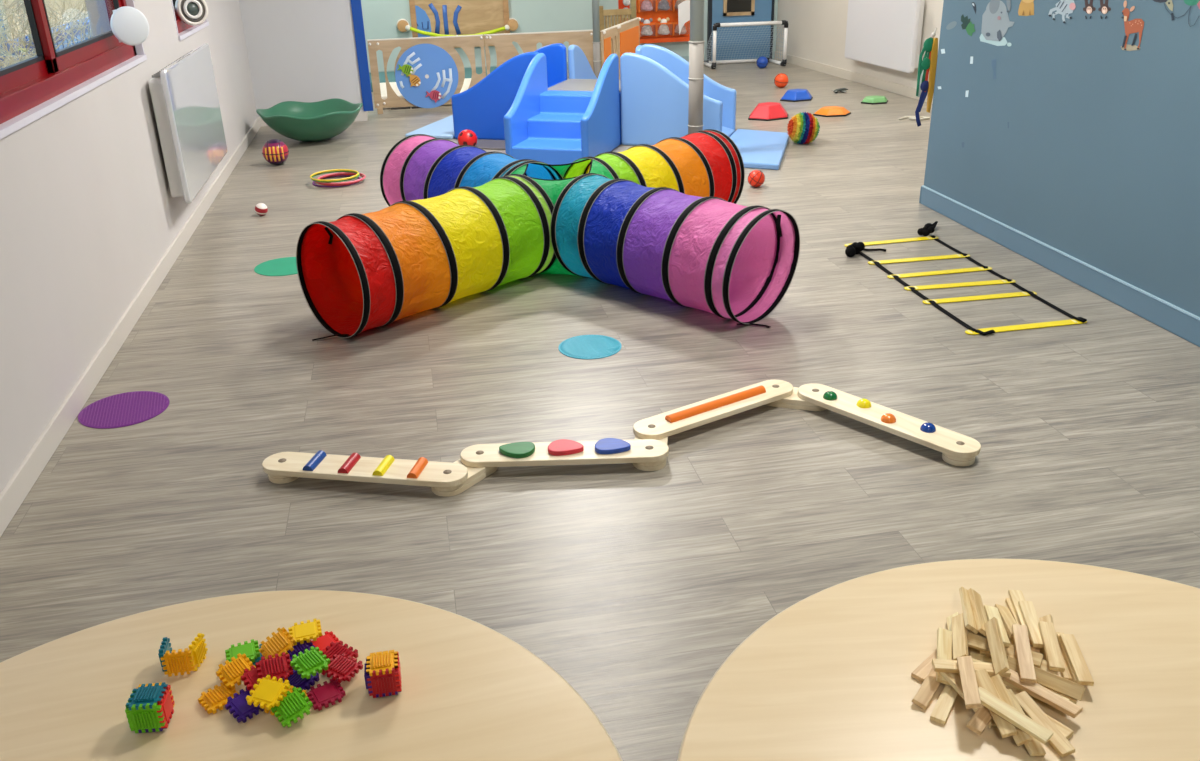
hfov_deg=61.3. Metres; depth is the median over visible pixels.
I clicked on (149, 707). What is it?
cube
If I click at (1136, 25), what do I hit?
sticker
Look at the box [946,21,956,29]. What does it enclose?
sticker
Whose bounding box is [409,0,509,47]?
panel
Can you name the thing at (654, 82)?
ramp
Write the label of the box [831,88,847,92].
plane
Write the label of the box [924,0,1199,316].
wall partition
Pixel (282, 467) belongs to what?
beam
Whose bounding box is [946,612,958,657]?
wooden plank
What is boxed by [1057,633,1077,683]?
wooden plank
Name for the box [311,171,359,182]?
ring
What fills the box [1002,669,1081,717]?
wooden plank
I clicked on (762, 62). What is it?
ball
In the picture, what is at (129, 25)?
round wall lamp
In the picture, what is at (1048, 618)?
wooden plank
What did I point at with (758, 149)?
mat
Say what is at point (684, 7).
cloth
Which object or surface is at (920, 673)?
wooden plank
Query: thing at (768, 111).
stepping stone
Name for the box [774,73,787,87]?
ball
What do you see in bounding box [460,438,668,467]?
beam
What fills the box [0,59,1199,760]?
floor
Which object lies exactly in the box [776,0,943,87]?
wall
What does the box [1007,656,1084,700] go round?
wooden plank
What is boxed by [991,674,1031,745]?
wooden plank
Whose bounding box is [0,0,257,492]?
wall
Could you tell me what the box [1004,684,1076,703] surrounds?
wooden plank
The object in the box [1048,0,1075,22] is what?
sticker
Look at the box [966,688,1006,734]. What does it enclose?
wooden plank
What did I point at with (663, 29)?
plush toy
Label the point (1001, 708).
wooden plank
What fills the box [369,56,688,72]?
baseboard
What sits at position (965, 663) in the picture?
wooden plank
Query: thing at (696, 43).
pole
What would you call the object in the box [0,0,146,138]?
window
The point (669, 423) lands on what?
beam
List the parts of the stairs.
panel, panel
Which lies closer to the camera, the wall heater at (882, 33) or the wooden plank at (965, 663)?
the wooden plank at (965, 663)
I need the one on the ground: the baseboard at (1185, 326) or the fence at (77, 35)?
the fence at (77, 35)
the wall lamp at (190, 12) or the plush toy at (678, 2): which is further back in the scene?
the plush toy at (678, 2)
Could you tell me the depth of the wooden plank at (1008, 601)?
1.69 m
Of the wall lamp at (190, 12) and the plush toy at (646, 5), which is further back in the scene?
the plush toy at (646, 5)
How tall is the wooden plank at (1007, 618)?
0.036 m
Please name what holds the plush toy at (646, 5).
in the organiser at (655, 13)
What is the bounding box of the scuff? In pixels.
[991,59,995,78]
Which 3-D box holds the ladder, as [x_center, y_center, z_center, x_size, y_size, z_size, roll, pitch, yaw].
[1.633,-0.533,4.760,0.698,0.069,1.508,-6,25,-9]
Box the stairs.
[504,53,619,164]
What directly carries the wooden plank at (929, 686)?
on the round table at (827, 677)
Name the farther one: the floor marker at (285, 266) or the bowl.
the bowl
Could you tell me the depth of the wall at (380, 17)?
11.52 m
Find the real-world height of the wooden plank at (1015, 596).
0.008 m
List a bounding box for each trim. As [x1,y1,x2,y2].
[351,0,372,110]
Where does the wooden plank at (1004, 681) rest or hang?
on the wooden plank at (1073, 700)
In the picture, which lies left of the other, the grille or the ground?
the ground
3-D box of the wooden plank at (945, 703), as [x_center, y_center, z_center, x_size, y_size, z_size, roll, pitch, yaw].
[0.519,0.473,1.510,0.022,0.008,0.112,14,28,30]
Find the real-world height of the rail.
0.232 m
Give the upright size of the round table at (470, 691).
0.480 m
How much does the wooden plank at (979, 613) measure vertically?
0.021 m
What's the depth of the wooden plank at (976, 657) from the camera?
1.58 m
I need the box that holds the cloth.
[678,0,689,34]
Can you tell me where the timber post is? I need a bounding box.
[630,0,635,19]
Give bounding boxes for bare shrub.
[0,0,92,68]
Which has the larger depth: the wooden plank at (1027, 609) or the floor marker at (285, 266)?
the floor marker at (285, 266)
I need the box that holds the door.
[707,0,774,60]
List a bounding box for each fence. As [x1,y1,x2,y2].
[0,13,92,68]
[599,6,630,68]
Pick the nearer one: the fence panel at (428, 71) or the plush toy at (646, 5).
the fence panel at (428, 71)
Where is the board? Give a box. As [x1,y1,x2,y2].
[926,38,937,112]
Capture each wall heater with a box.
[148,43,226,203]
[845,0,924,72]
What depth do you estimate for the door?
11.95 m
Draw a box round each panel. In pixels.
[367,35,485,113]
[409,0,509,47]
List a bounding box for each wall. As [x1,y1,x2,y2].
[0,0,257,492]
[239,0,363,116]
[361,0,777,71]
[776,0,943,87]
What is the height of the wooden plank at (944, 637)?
0.023 m
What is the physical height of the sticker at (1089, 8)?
0.084 m
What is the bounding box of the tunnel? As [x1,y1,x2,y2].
[296,129,799,340]
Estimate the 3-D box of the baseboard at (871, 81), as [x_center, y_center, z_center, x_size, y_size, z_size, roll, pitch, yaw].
[3.037,-2.423,8.827,0.015,0.090,7.632,-7,25,-12]
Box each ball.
[255,203,267,215]
[262,139,288,164]
[458,129,476,145]
[748,170,764,186]
[756,56,767,67]
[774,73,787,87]
[787,112,819,143]
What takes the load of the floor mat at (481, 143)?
on the floor
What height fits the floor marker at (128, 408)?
0.004 m
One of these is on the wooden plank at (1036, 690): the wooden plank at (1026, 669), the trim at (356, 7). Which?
the wooden plank at (1026, 669)
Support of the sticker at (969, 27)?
attached to the wall partition at (1097, 160)
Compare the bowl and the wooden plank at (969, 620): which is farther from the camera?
the bowl
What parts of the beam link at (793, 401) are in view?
plate, plate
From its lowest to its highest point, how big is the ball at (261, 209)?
0.074 m
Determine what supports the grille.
attached to the wall heater at (184, 96)
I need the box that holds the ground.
[3,10,87,39]
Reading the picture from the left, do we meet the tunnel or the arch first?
the arch
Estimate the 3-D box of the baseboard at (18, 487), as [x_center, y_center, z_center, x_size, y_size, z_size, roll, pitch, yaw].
[-1.848,0.121,3.501,0.015,0.085,11.880,-6,25,-9]
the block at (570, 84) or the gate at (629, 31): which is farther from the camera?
the gate at (629, 31)
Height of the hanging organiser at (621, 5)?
0.720 m
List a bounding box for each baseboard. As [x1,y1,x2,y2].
[0,117,260,536]
[259,111,367,126]
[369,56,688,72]
[774,51,933,102]
[919,186,1199,346]
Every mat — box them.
[405,115,454,138]
[457,139,504,149]
[730,129,789,169]
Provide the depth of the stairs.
7.29 m
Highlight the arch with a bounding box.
[158,633,207,676]
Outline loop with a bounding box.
[899,116,929,119]
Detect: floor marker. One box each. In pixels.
[78,391,169,428]
[254,257,297,275]
[558,335,621,358]
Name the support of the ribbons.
hanging from the wall partition at (1097, 160)
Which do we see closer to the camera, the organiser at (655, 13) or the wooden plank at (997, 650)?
the wooden plank at (997, 650)
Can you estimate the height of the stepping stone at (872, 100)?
0.050 m
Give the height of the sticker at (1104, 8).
0.082 m
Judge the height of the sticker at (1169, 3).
0.092 m
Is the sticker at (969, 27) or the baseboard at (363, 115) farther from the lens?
the baseboard at (363, 115)
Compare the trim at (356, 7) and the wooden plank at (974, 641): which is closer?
the wooden plank at (974, 641)
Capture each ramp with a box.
[568,45,642,78]
[620,44,736,145]
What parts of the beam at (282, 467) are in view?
short rod, short rod, short rod, short rod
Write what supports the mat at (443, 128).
on the floor
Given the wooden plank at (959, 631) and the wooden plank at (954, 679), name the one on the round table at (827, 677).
the wooden plank at (954, 679)
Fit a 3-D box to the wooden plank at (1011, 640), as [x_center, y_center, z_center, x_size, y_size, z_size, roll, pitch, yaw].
[0.633,0.404,1.624,0.022,0.018,0.112,-14,27,-26]
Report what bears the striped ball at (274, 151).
on the floor
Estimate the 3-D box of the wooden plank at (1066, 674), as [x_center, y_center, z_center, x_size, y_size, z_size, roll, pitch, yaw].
[0.727,0.433,1.587,0.022,0.008,0.112,4,25,11]
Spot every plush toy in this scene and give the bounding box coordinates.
[623,0,629,8]
[641,0,652,10]
[641,18,652,34]
[658,0,669,9]
[658,17,669,34]
[675,0,684,8]
[675,25,686,33]
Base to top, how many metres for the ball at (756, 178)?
0.106 m
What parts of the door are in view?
pane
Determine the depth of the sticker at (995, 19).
5.03 m
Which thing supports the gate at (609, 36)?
on the floor
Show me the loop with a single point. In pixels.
(909, 117)
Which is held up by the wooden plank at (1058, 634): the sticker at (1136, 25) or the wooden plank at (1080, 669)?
the wooden plank at (1080, 669)
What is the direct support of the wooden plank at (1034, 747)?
on the round table at (827, 677)
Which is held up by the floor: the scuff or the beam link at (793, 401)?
the beam link at (793, 401)
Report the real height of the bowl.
0.268 m
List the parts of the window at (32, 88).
sash, sash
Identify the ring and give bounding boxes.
[310,169,358,180]
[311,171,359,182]
[312,175,360,186]
[316,174,363,185]
[317,172,365,184]
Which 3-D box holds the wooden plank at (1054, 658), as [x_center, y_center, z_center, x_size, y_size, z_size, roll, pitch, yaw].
[0.703,0.413,1.576,0.022,0.008,0.112,6,25,12]
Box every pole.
[592,0,600,78]
[688,0,704,133]
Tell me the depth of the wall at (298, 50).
8.66 m
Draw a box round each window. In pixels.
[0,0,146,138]
[171,0,208,40]
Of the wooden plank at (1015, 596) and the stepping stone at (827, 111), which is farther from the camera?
the stepping stone at (827, 111)
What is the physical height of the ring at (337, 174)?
0.011 m
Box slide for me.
[451,43,566,139]
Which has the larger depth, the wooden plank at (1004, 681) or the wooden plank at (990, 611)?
the wooden plank at (990, 611)
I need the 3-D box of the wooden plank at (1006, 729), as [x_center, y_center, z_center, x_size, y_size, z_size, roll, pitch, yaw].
[0.570,0.466,1.464,0.022,0.031,0.113,-3,24,-3]
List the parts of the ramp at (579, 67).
panel, panel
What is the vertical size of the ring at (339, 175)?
0.011 m
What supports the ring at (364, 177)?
on the ring at (337, 174)
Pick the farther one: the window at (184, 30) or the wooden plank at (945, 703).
the window at (184, 30)
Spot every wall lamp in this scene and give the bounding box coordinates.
[110,6,148,45]
[175,0,207,25]
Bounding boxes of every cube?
[125,682,174,732]
[364,650,401,697]
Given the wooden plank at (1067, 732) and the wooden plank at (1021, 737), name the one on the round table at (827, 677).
the wooden plank at (1067, 732)
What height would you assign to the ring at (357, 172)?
0.011 m
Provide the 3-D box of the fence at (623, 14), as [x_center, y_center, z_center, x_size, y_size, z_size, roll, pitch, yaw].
[0.167,-3.778,11.230,0.362,0.720,0.060,-6,25,-9]
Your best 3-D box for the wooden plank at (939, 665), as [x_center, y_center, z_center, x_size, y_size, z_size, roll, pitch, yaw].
[0.560,0.434,1.529,0.112,0.014,0.022,0,24,4]
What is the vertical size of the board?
0.408 m
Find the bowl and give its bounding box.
[256,98,362,141]
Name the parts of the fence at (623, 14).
post, rail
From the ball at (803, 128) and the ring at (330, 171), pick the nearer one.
the ring at (330, 171)
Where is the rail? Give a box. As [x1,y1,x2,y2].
[396,18,518,36]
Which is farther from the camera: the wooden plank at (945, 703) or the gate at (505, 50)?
the gate at (505, 50)
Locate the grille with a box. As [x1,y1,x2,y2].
[152,50,192,77]
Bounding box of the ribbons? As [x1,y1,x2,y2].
[915,28,936,126]
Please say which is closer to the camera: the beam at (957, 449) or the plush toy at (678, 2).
the beam at (957, 449)
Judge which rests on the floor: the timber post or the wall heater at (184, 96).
the timber post
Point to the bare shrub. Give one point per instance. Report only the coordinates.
(7, 60)
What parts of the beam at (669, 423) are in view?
long rod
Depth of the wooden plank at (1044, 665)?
1.55 m
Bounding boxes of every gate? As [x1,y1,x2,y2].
[484,30,593,74]
[601,25,619,65]
[618,17,640,79]
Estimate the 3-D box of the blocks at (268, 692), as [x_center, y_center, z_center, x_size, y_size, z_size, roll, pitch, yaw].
[-0.495,0.446,1.584,0.243,0.051,0.226,5,25,14]
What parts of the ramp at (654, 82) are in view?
panel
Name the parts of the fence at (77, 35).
post, rail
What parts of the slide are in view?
panel, panel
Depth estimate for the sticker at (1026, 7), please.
4.78 m
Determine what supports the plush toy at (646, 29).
in the organiser at (655, 13)
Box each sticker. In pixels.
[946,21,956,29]
[961,15,974,35]
[979,0,1013,45]
[1018,0,1033,15]
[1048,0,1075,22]
[1083,0,1095,18]
[1098,0,1110,18]
[1121,0,1143,50]
[1153,0,1198,26]
[1184,0,1199,8]
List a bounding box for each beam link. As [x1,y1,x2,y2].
[431,458,497,496]
[633,436,667,470]
[765,387,825,410]
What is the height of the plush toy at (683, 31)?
0.116 m
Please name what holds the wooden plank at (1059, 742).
on the round table at (827, 677)
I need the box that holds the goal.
[704,20,787,68]
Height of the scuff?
0.100 m
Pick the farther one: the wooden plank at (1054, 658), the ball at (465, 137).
the ball at (465, 137)
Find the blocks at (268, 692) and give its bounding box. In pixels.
[198,618,362,727]
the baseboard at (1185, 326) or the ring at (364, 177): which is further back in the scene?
the ring at (364, 177)
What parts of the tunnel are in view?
fabric panel, fabric panel, fabric panel, fabric panel, fabric panel, fabric panel, fabric panel, fabric panel, hub panel, fabric panel, fabric panel, hub panel, hub panel, fabric panel, hub panel, fabric panel, fabric panel, fabric panel, fabric panel, fabric panel, fabric panel, fabric panel, fabric panel, fabric panel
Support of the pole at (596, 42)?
on the floor
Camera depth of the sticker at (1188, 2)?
3.78 m
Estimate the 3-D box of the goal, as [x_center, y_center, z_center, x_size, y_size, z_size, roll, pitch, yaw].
[1.655,-3.883,11.647,0.871,0.503,0.538,-6,25,-9]
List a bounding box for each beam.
[262,450,467,487]
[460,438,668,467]
[633,379,792,439]
[798,383,980,465]
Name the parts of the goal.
post, post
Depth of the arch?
1.60 m
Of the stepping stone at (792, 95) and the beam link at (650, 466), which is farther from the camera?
the stepping stone at (792, 95)
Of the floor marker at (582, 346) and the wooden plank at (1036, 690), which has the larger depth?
the floor marker at (582, 346)
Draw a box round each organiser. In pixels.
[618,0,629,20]
[636,0,689,42]
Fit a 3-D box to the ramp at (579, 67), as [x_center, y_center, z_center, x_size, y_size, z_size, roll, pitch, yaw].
[0.152,-2.520,8.528,0.620,0.655,0.770,6,25,16]
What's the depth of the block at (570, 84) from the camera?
7.83 m
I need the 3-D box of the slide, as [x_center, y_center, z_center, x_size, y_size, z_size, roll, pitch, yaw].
[-0.718,-2.320,8.115,0.770,0.675,0.620,6,25,16]
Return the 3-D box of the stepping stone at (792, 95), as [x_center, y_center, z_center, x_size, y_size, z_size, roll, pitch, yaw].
[1.835,-2.664,9.437,0.345,0.085,0.240,-10,26,-17]
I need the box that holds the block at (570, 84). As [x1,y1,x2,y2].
[548,79,621,144]
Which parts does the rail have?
knob, knob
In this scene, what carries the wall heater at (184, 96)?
attached to the wall at (88, 209)
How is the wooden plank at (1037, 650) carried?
on the round table at (827, 677)
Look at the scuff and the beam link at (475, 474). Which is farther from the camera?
the scuff
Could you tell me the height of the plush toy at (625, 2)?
0.248 m
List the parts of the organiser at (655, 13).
pocket trim, pocket trim, pocket trim, pocket trim, pocket trim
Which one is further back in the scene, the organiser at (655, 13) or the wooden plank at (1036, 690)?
the organiser at (655, 13)
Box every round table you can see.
[0,590,622,760]
[677,559,1199,760]
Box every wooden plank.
[911,649,936,682]
[912,667,940,709]
[930,674,959,724]
[931,659,1010,676]
[936,627,951,685]
[940,672,995,727]
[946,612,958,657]
[951,613,967,659]
[957,656,981,708]
[959,586,977,633]
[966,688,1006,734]
[967,632,1042,667]
[968,588,987,636]
[970,652,992,662]
[975,669,1016,737]
[978,686,1052,744]
[980,650,1057,674]
[984,605,1009,646]
[984,617,1009,675]
[990,676,1069,700]
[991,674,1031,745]
[994,604,1016,638]
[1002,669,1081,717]
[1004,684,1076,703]
[1005,598,1031,643]
[1006,632,1014,645]
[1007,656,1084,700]
[1007,689,1045,756]
[1008,590,1028,634]
[1012,624,1035,682]
[1015,691,1074,757]
[1018,600,1043,647]
[1031,647,1040,653]
[1038,621,1064,671]
[1039,614,1053,660]
[1046,714,1073,739]
[1056,632,1073,681]
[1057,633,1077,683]
[1059,633,1093,685]
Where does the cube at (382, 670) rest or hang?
on the round table at (470, 691)
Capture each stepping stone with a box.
[748,102,787,120]
[780,89,812,101]
[813,106,850,116]
[861,96,887,104]
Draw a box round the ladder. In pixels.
[844,221,1086,335]
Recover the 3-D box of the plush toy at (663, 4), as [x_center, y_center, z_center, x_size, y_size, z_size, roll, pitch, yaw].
[0.733,-4.321,11.639,0.142,0.116,0.076,-6,25,-9]

